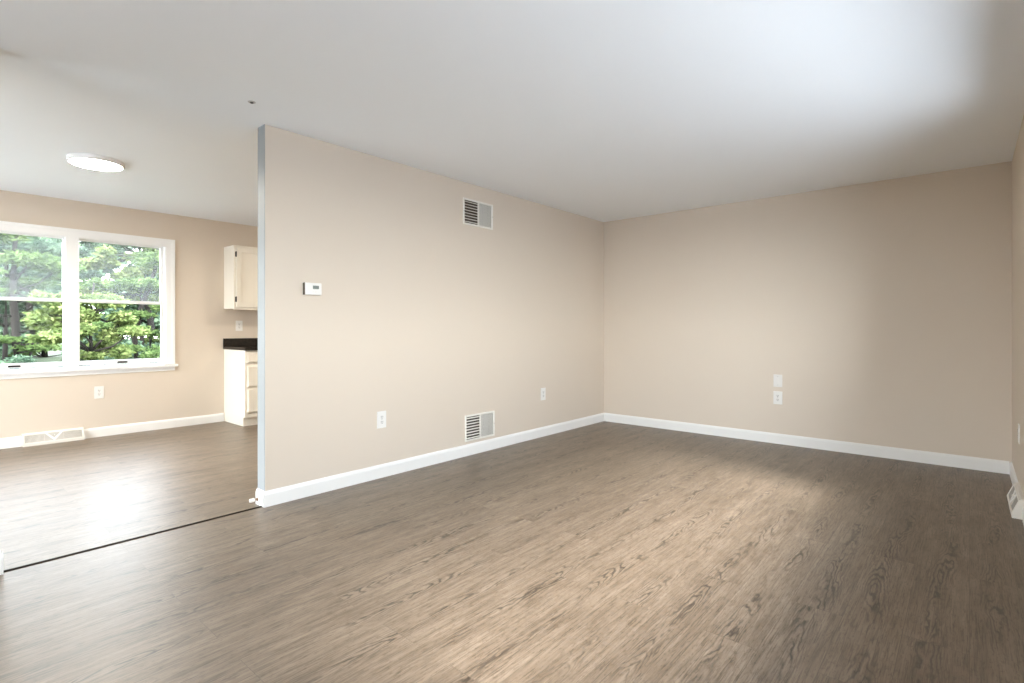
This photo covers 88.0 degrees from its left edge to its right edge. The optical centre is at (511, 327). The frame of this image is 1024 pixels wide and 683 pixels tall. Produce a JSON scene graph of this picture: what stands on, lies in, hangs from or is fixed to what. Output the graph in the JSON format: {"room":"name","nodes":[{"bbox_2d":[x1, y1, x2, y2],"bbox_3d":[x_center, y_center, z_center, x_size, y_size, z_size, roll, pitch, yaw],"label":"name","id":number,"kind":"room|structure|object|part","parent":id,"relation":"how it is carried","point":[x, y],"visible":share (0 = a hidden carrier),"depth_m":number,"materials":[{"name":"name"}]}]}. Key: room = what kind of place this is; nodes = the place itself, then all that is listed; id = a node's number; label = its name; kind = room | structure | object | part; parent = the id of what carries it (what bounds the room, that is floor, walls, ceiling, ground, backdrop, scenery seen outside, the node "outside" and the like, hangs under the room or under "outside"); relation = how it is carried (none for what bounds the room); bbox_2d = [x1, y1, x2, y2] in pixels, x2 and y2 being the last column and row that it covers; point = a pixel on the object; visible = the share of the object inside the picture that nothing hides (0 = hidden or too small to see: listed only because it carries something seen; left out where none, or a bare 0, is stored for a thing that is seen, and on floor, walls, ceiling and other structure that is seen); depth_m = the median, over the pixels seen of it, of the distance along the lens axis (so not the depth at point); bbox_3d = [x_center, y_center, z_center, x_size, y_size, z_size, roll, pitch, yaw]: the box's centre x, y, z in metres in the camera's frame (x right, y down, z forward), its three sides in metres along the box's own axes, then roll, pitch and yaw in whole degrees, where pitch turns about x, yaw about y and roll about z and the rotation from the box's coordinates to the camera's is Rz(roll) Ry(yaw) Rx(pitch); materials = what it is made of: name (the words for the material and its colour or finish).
{"room":"empty living room","nodes":[
{"label":"empty living room","id":0,"kind":"room"},
{"bbox_2d":[0,190,257,437],"bbox_3d":[-3.856,-0.080,6.215,0.140,2.440,7.251,0,0,41],"label":"wall","id":1,"kind":"structure","parent":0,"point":[195,387],"depth_m":5.95,"materials":[{"name":"beige paint"}]},
{"bbox_2d":[0,436,20,448],"bbox_3d":[-5.397,1.090,4.312,0.014,0.100,2.075,0,0,41],"label":"baseboard","id":2,"kind":"structure","parent":1,"relation":"attached to","point":[10,442],"depth_m":5.04,"materials":[{"name":"white paint"}]},
{"bbox_2d":[21,427,84,446],"bbox_3d":[-4.546,1.081,5.261,0.062,0.118,0.470,0,0,41],"label":"register","id":3,"kind":"object","parent":1,"relation":"attached to","point":[65,435],"visible":1,"depth_m":5.24,"materials":[{"name":"white metal"}]},
{"bbox_2d":[25,434,43,442],"bbox_3d":[-4.634,1.074,5.144,0.026,0.066,0.139,0,0,41],"label":"grille","id":4,"kind":"object","parent":3,"relation":"attached to","point":[29,438],"depth_m":5.14,"materials":[{"name":"white metal"}]},
{"bbox_3d":[-4.539,1.074,5.255,0.028,0.070,0.148,0,0,41],"label":"panel","id":5,"kind":"part","parent":3,"relation":"part of","materials":[{"name":"white metal"}]},
{"bbox_2d":[64,430,81,438],"bbox_3d":[-4.443,1.074,5.365,0.026,0.066,0.139,0,0,41],"label":"grille","id":6,"kind":"object","parent":3,"relation":"attached to","point":[68,434],"depth_m":5.36,"materials":[{"name":"white metal"}]},
{"bbox_2d":[0,221,177,379],"bbox_3d":[-4.511,-0.262,5.422,0.205,1.493,1.883,0,0,41],"label":"window","id":7,"kind":"structure","parent":1,"relation":"attached to","point":[70,237],"depth_m":5.42,"materials":[{"name":"white plastic"}]},
{"bbox_3d":[-4.802,-0.599,5.106,0.028,0.670,0.787,0,0,41],"label":"sash","id":8,"kind":"part","parent":7,"relation":"part of","materials":[{"name":"white plastic"}]},
{"bbox_3d":[-4.779,0.044,5.086,0.028,0.681,0.787,0,0,41],"label":"sash","id":9,"kind":"part","parent":7,"relation":"part of","materials":[{"name":"white plastic"}]},
{"bbox_3d":[-4.242,-0.599,5.754,0.028,0.670,0.787,0,0,41],"label":"sash","id":10,"kind":"part","parent":7,"relation":"part of","materials":[{"name":"white plastic"}]},
{"bbox_3d":[-4.220,0.044,5.734,0.028,0.681,0.787,0,0,41],"label":"sash","id":11,"kind":"part","parent":7,"relation":"part of","materials":[{"name":"white plastic"}]},
{"bbox_2d":[94,386,103,398],"bbox_3d":[-4.328,0.675,5.555,0.009,0.128,0.082,0,0,41],"label":"wall outlet","id":12,"kind":"object","parent":1,"relation":"attached to","point":[98,390],"visible":1,"depth_m":5.55,"materials":[{"name":"white plastic"}]},
{"bbox_2d":[84,413,223,438],"bbox_3d":[-3.966,1.090,5.969,0.014,0.100,1.354,0,0,41],"label":"baseboard","id":13,"kind":"structure","parent":1,"relation":"attached to","point":[203,419],"depth_m":5.90,"materials":[{"name":"white paint"}]},
{"bbox_2d":[236,321,242,330],"bbox_3d":[-3.408,-0.028,6.620,0.009,0.128,0.082,0,0,41],"label":"wall outlet","id":14,"kind":"object","parent":1,"relation":"attached to","point":[239,324],"visible":1,"depth_m":6.62,"materials":[{"name":"white plastic"}]},
{"bbox_2d":[224,245,257,309],"bbox_3d":[-3.146,-0.604,6.689,0.315,0.768,0.800,0,0,41],"label":"upper cabinet","id":15,"kind":"object","parent":1,"relation":"attached to","point":[240,262],"visible":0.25,"depth_m":6.38,"materials":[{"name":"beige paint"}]},
{"bbox_3d":[-3.159,-0.604,6.449,0.020,0.708,0.368,0,0,41],"label":"door","id":16,"kind":"part","parent":15,"relation":"part of","materials":[{"name":"beige paint"}]},
{"bbox_2d":[265,124,603,490],"bbox_3d":[-0.261,-0.080,4.981,0.105,2.440,4.141,0,0,41],"label":"wall partition","id":17,"kind":"structure","parent":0,"point":[424,317],"depth_m":4.22,"materials":[{"name":"beige paint"}]},
{"bbox_2d":[249,497,257,502],"bbox_3d":[-1.658,1.104,3.402,0.025,0.025,0.051,0,0,41],"label":"door stop","id":18,"kind":"object","parent":17,"relation":"attached to","point":[251,500],"visible":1,"depth_m":3.39,"materials":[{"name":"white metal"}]},
{"bbox_2d":[258,124,264,490],"bbox_3d":[-1.614,-0.129,3.414,0.099,2.342,0.004,0,0,41],"label":"trim","id":19,"kind":"structure","parent":17,"relation":"attached to","point":[261,130],"depth_m":3.41,"materials":[{"name":"grey paint"}]},
{"bbox_2d":[302,282,321,295],"bbox_3d":[-1.357,-0.265,3.605,0.034,0.084,0.128,0,0,41],"label":"thermostat","id":20,"kind":"object","parent":17,"relation":"attached to","point":[315,289],"visible":1,"depth_m":3.58,"materials":[{"name":"white plastic"}]},
{"bbox_2d":[377,411,385,428],"bbox_3d":[-0.994,0.699,4.045,0.009,0.128,0.082,0,0,41],"label":"wall outlet","id":21,"kind":"object","parent":17,"relation":"attached to","point":[381,415],"visible":1,"depth_m":4.04,"materials":[{"name":"white plastic"}]},
{"bbox_2d":[256,413,604,507],"bbox_3d":[-0.260,1.090,4.972,0.119,0.100,4.155,0,0,41],"label":"baseboard","id":22,"kind":"structure","parent":17,"relation":"attached to","point":[276,496],"depth_m":4.18,"materials":[{"name":"white paint"}]},
{"bbox_2d":[463,197,492,229],"bbox_3d":[-0.306,-1.040,4.839,0.012,0.235,0.385,0,0,41],"label":"air vent","id":23,"kind":"object","parent":17,"relation":"in","point":[475,213],"visible":1,"depth_m":4.83,"materials":[{"name":"white metal"}]},
{"bbox_2d":[465,411,494,441],"bbox_3d":[-0.291,0.897,4.857,0.012,0.235,0.385,0,0,41],"label":"air vent","id":24,"kind":"object","parent":17,"relation":"in","point":[480,425],"visible":1,"depth_m":4.85,"materials":[{"name":"white metal"}]},
{"bbox_2d":[541,388,545,399],"bbox_3d":[0.329,0.695,5.577,0.009,0.128,0.082,0,0,41],"label":"wall outlet","id":25,"kind":"object","parent":17,"relation":"attached to","point":[543,390],"visible":1,"depth_m":5.58,"materials":[{"name":"white plastic"}]},
{"bbox_2d":[0,421,1023,682],"bbox_3d":[-1.518,1.200,3.338,7.440,0.120,8.551,0,0,41],"label":"floor","id":26,"kind":"structure","parent":0,"point":[605,551],"depth_m":2.54,"materials":[{"name":"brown wood"}]},
{"bbox_2d":[3,506,261,572],"bbox_3d":[-1.988,1.138,2.928,0.020,0.004,1.197,0,0,41],"label":"trim","id":27,"kind":"structure","parent":26,"relation":"on","point":[35,563],"depth_m":2.81,"materials":[{"name":"brown wood"}]},
{"bbox_2d":[224,349,257,425],"bbox_3d":[-2.990,0.700,6.634,0.617,0.880,0.920,0,0,41],"label":"base cabinet","id":28,"kind":"object","parent":26,"relation":"on","point":[240,367],"visible":0.41,"depth_m":6.20,"materials":[{"name":"beige paint"}]},
{"bbox_2d":[223,338,257,350],"bbox_3d":[-2.983,0.194,6.633,0.635,0.132,0.952,0,0,41],"label":"countertop","id":29,"kind":"structure","parent":28,"relation":"on","point":[244,344],"depth_m":6.54,"materials":[{"name":"black stone"}]},
{"bbox_2d":[223,338,257,346],"bbox_3d":[-3.216,0.177,6.834,0.020,0.098,0.952,0,0,41],"label":"backsplash","id":30,"kind":"structure","parent":29,"relation":"on","point":[226,341],"depth_m":6.62,"materials":[{"name":"black stone"}]},
{"bbox_3d":[-2.906,0.339,6.275,0.019,0.129,0.438,0,0,41],"label":"drawer","id":31,"kind":"part","parent":28,"relation":"part of","materials":[{"name":"beige paint"}]},
{"bbox_3d":[-2.906,0.562,6.275,0.019,0.244,0.438,0,0,41],"label":"drawer","id":32,"kind":"part","parent":28,"relation":"part of","materials":[{"name":"beige paint"}]},
{"bbox_3d":[-2.906,0.840,6.275,0.019,0.280,0.438,0,0,41],"label":"drawer","id":33,"kind":"part","parent":28,"relation":"part of","materials":[{"name":"beige paint"}]},
{"bbox_2d":[0,0,1023,226],"bbox_3d":[-1.518,-1.375,3.338,7.440,0.150,8.551,0,0,41],"label":"ceiling","id":34,"kind":"structure","parent":0,"point":[600,110],"depth_m":2.91,"materials":[{"name":"white paint"}]},
{"bbox_2d":[66,153,124,171],"bbox_3d":[-3.223,-1.278,4.110,0.360,0.043,0.360,0,0,41],"label":"ceiling light","id":35,"kind":"object","parent":34,"relation":"attached to","point":[84,160],"visible":1,"depth_m":4.05,"materials":[{"name":"white plastic"}]},
{"bbox_2d":[69,158,121,170],"bbox_3d":[-3.223,-1.264,4.110,0.323,0.014,0.323,0,0,41],"label":"diffuser","id":36,"kind":"object","parent":35,"relation":"attached to","point":[99,164],"depth_m":4.08,"materials":[{"name":"white"}]},
{"bbox_2d":[604,161,1011,463],"bbox_3d":[1.230,-0.080,6.522,7.160,2.440,0.140,0,0,41],"label":"wall","id":37,"kind":"structure","parent":0,"point":[882,310],"depth_m":4.94,"materials":[{"name":"beige paint"}]},
{"bbox_2d":[773,391,781,404],"bbox_3d":[2.620,0.688,5.224,0.082,0.128,0.009,0,0,41],"label":"wall outlet","id":38,"kind":"object","parent":37,"relation":"attached to","point":[777,395],"visible":1,"depth_m":5.22,"materials":[{"name":"white plastic"}]},
{"bbox_2d":[773,374,781,386],"bbox_3d":[2.621,0.520,5.224,0.080,0.122,0.008,0,0,41],"label":"cover plate","id":39,"kind":"object","parent":37,"relation":"attached to","point":[777,379],"visible":1,"depth_m":5.22,"materials":[{"name":"white plastic"}]},
{"bbox_2d":[604,413,1009,473],"bbox_3d":[2.509,1.090,5.317,3.622,0.100,0.014,0,0,41],"label":"baseboard","id":40,"kind":"structure","parent":37,"relation":"attached to","point":[959,461],"depth_m":4.93,"materials":[{"name":"white paint"}]},
{"bbox_2d":[1012,115,1023,494],"bbox_3d":[1.246,-0.080,0.953,0.140,2.440,8.551,0,0,41],"label":"wall","id":41,"kind":"structure","parent":0,"point":[1018,157],"depth_m":3.57,"materials":[{"name":"beige paint"}]},
{"bbox_2d":[1010,462,1018,484],"bbox_3d":[3.634,1.090,3.838,0.014,0.100,0.781,0,0,41],"label":"baseboard","id":42,"kind":"structure","parent":41,"relation":"attached to","point":[1013,476],"depth_m":3.84,"materials":[{"name":"white paint"}]},
{"bbox_2d":[1007,482,1023,519],"bbox_3d":[3.175,1.081,3.343,0.062,0.118,0.470,0,0,41],"label":"air vent","id":43,"kind":"object","parent":41,"relation":"in","point":[1015,496],"visible":1,"depth_m":3.24,"materials":[{"name":"white metal"}]},
{"bbox_2d":[1009,486,1014,498],"bbox_3d":[3.263,1.074,3.460,0.026,0.066,0.139,0,0,41],"label":"grille","id":44,"kind":"object","parent":43,"relation":"attached to","point":[1012,489],"depth_m":3.47,"materials":[{"name":"white metal"}]},
{"bbox_2d":[1011,497,1017,509],"bbox_3d":[3.072,1.074,3.239,0.026,0.066,0.139,0,0,41],"label":"grille","id":45,"kind":"object","parent":43,"relation":"attached to","point":[1014,506],"depth_m":3.23,"materials":[{"name":"white metal"}]},
{"bbox_2d":[1018,423,1019,443],"bbox_3d":[3.342,0.695,3.496,0.009,0.128,0.082,0,0,41],"label":"wall outlet","id":46,"kind":"object","parent":41,"relation":"attached to","point":[1018,423],"visible":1,"depth_m":3.48,"materials":[{"name":"white plastic"}]},
{"bbox_3d":[-3.363,-0.080,1.387,0.105,2.440,2.905,0,0,41],"label":"wall","id":47,"kind":"structure","parent":0,"visible":0},
{"bbox_2d":[0,551,2,574],"bbox_3d":[-3.353,1.090,1.388,0.119,0.100,2.919,0,0,41],"label":"baseboard","id":48,"kind":"structure","parent":47,"relation":"attached to","point":[1,553],"depth_m":2.45,"materials":[{"name":"white paint"}]},
{"label":"outside","id":49,"kind":"structure","parent":0,"visible":0},
{"bbox_2d":[33,339,145,367],"bbox_3d":[-36.733,1.740,31.707,82.950,0.300,180.000,0,0,41],"label":"lawn","id":50,"kind":"structure","parent":49,"point":[60,357],"depth_m":27.63,"materials":[{"name":"green plant"}]},
{"bbox_2d":[0,354,37,369],"bbox_3d":[-12.434,1.126,13.004,1.232,0.985,1.877,0,0,41],"label":"shrub","id":51,"kind":"object","parent":50,"relation":"on","point":[20,358],"visible":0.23,"depth_m":13.15,"materials":[{"name":"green plant"}]},
{"bbox_2d":[0,265,38,359],"bbox_3d":[-23.858,-1.462,23.000,3.687,6.569,6.050,0,0,41],"label":"leafy tree","id":52,"kind":"object","parent":50,"relation":"on","point":[27,332],"visible":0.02,"depth_m":23.48,"materials":[{"name":"green plant"}]},
{"bbox_2d":[0,236,61,361],"bbox_3d":[-15.772,-0.935,16.382,2.372,5.052,3.225,0,0,41],"label":"pine tree","id":53,"kind":"object","parent":50,"relation":"on","point":[39,245],"visible":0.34,"depth_m":16.56,"materials":[{"name":"green plant"}]},
{"bbox_2d":[0,233,102,355],"bbox_3d":[-13.746,-2.408,14.716,3.835,8.004,2.958,0,0,-43],"label":"pine tree","id":54,"kind":"object","parent":50,"relation":"on","point":[16,257],"visible":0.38,"depth_m":14.61,"materials":[{"name":"green plant"}]},
{"bbox_2d":[0,235,106,358],"bbox_3d":[-18.027,-1.407,19.783,2.783,6.011,4.617,0,0,41],"label":"leafy tree","id":55,"kind":"object","parent":50,"relation":"on","point":[92,273],"visible":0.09,"depth_m":19.83,"materials":[{"name":"green plant"}]},
{"bbox_2d":[8,237,106,356],"bbox_3d":[-25.246,-1.623,28.862,3.876,7.050,5.880,0,0,41],"label":"leafy tree","id":56,"kind":"object","parent":50,"relation":"on","point":[42,354],"visible":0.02,"depth_m":28.42,"materials":[{"name":"green plant"}]},
{"bbox_2d":[20,283,153,365],"bbox_3d":[-10.312,0.240,12.964,1.845,2.706,2.510,0,0,41],"label":"bush","id":57,"kind":"object","parent":50,"relation":"on","point":[38,319],"visible":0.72,"depth_m":12.78,"materials":[{"name":"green plant"}]},
{"bbox_2d":[58,345,136,366],"bbox_3d":[-11.645,1.008,14.947,1.276,1.225,1.948,0,0,41],"label":"shrub","id":58,"kind":"object","parent":50,"relation":"on","point":[106,357],"visible":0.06,"depth_m":14.76,"materials":[{"name":"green plant"}]},
{"bbox_2d":[79,244,158,347],"bbox_3d":[-14.414,-1.407,20.617,2.543,6.011,4.201,0,0,38],"label":"leafy tree","id":59,"kind":"object","parent":50,"relation":"on","point":[106,257],"visible":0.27,"depth_m":19.91,"materials":[{"name":"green plant"}]},
{"bbox_2d":[79,248,159,363],"bbox_3d":[-12.979,-1.153,18.297,2.234,5.524,3.408,0,0,41],"label":"pine tree","id":60,"kind":"object","parent":50,"relation":"on","point":[150,259],"visible":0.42,"depth_m":18.07,"materials":[{"name":"green plant"}]},
{"bbox_2d":[80,241,159,358],"bbox_3d":[-19.459,-1.490,27.835,3.527,7.184,5.549,0,0,41],"label":"leafy tree","id":61,"kind":"object","parent":50,"relation":"on","point":[119,248],"visible":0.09,"depth_m":26.80,"materials":[{"name":"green plant"}]},
{"bbox_2d":[137,344,159,362],"bbox_3d":[-9.733,1.034,15.724,1.392,1.172,2.396,0,0,41],"label":"shrub","id":62,"kind":"object","parent":50,"relation":"on","point":[154,351],"visible":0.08,"depth_m":14.89,"materials":[{"name":"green plant"}]},
{"bbox_2d":[138,271,159,343],"bbox_3d":[-20.867,-1.673,33.785,3.772,6.993,5.509,0,0,41],"label":"leafy tree","id":63,"kind":"object","parent":50,"relation":"on","point":[146,339],"visible":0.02,"depth_m":32.24,"materials":[{"name":"green plant"}]}
]}

